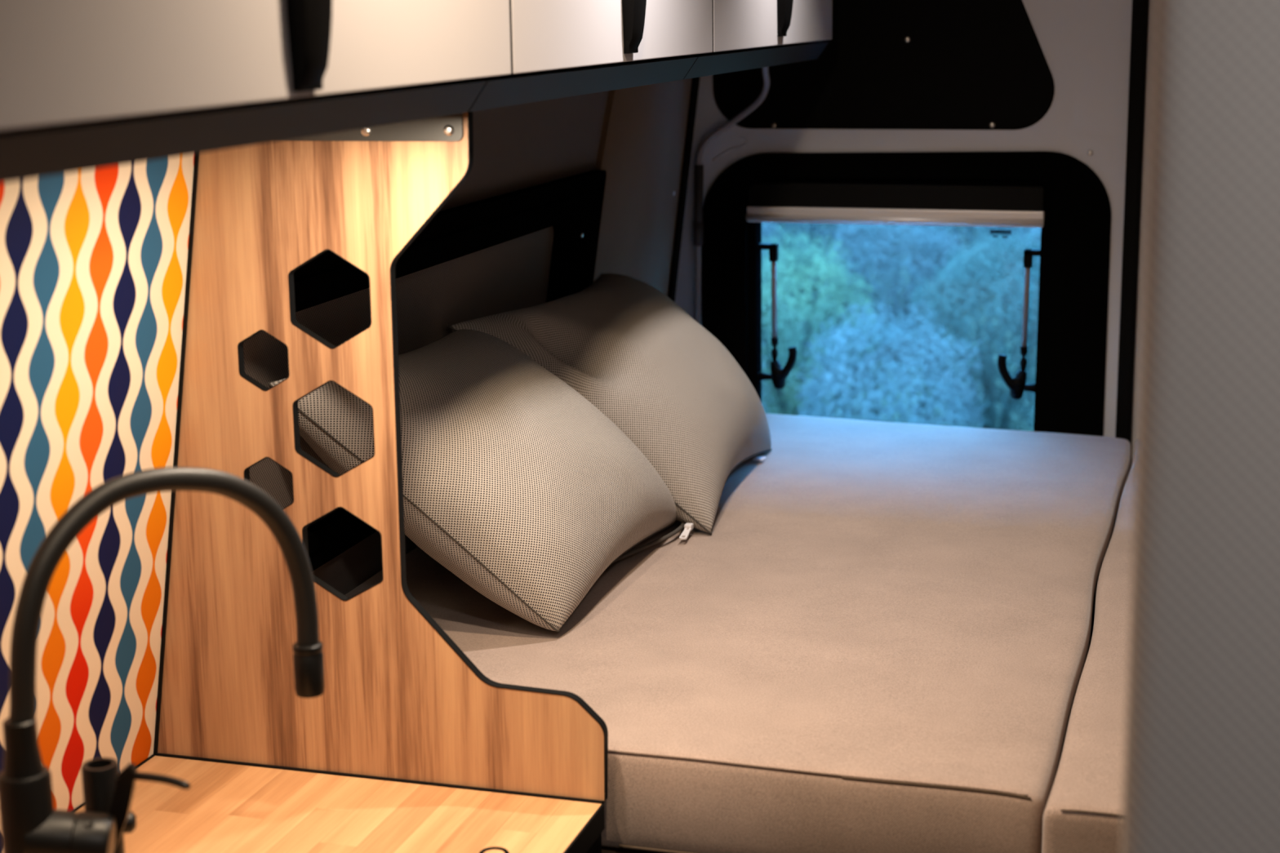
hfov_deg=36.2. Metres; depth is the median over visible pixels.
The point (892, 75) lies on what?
door
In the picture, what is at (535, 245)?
window
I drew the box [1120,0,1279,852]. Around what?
wall
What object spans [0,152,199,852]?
backsplash
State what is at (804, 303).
tree
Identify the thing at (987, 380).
tree
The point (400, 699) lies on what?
board
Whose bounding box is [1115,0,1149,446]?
door frame
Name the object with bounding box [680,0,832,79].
locker
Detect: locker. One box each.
[0,0,513,182]
[464,0,713,111]
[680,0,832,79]
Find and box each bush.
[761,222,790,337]
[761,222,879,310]
[761,342,773,413]
[795,296,986,427]
[815,223,977,362]
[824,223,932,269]
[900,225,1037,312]
[988,226,1040,260]
[992,226,1040,355]
[1027,391,1035,427]
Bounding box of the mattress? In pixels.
[344,413,1131,852]
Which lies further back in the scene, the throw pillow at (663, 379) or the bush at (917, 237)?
the bush at (917, 237)
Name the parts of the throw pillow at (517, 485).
zip pull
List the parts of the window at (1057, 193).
wall arm, stay arm, pivot knob, hook lever, frame, hook lever, pivot knob, stay arm, wall arm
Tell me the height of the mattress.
0.117 m
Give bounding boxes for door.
[675,0,1132,437]
[1130,0,1155,468]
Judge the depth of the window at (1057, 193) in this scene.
3.54 m
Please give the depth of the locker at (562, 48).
2.16 m
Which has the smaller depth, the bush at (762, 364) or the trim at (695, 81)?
the trim at (695, 81)
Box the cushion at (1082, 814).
[1041,440,1137,852]
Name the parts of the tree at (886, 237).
stem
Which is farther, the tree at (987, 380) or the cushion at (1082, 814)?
the tree at (987, 380)
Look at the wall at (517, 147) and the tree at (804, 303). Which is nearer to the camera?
the wall at (517, 147)
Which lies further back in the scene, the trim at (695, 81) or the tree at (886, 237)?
the tree at (886, 237)
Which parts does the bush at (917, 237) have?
stem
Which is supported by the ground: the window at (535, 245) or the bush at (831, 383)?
the bush at (831, 383)
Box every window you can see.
[243,169,606,571]
[701,151,1111,436]
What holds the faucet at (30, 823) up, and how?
on the countertop
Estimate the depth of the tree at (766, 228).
9.15 m
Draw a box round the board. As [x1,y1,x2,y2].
[157,111,608,802]
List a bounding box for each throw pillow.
[267,328,693,631]
[447,273,772,534]
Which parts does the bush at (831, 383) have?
stem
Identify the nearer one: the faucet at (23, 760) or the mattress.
the faucet at (23, 760)
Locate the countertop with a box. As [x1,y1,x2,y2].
[72,752,604,852]
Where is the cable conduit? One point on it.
(698, 224)
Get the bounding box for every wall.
[311,90,608,595]
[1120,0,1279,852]
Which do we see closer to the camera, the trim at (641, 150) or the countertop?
the countertop
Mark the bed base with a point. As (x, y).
(604, 849)
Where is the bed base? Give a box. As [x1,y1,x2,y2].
[601,845,657,852]
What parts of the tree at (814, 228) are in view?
stem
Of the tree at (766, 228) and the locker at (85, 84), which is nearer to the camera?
the locker at (85, 84)
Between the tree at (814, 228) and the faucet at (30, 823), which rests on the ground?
the tree at (814, 228)
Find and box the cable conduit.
[693,66,769,324]
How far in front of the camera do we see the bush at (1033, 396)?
7.10 m
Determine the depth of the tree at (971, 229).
9.51 m
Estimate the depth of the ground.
9.22 m
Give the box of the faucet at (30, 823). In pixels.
[0,466,324,852]
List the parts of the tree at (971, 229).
stem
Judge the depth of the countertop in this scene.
2.00 m
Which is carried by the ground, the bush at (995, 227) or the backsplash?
the bush at (995, 227)
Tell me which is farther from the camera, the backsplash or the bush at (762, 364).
the bush at (762, 364)
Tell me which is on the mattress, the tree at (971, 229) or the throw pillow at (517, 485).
the throw pillow at (517, 485)
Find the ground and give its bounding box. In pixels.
[761,222,1039,431]
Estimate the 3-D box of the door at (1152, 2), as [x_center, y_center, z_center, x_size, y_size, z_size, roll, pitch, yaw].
[1.410,-0.178,3.339,1.106,2.300,0.030,3,13,16]
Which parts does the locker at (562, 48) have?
door, handle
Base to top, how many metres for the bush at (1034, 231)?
0.899 m
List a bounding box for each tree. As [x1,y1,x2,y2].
[761,223,886,416]
[903,226,1040,431]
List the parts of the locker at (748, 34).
door, handle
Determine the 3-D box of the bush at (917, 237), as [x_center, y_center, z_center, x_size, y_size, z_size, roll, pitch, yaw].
[1.175,-0.622,9.024,0.730,0.850,0.759,2,13,14]
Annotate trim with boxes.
[593,78,692,296]
[667,76,700,302]
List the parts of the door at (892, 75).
panel, plate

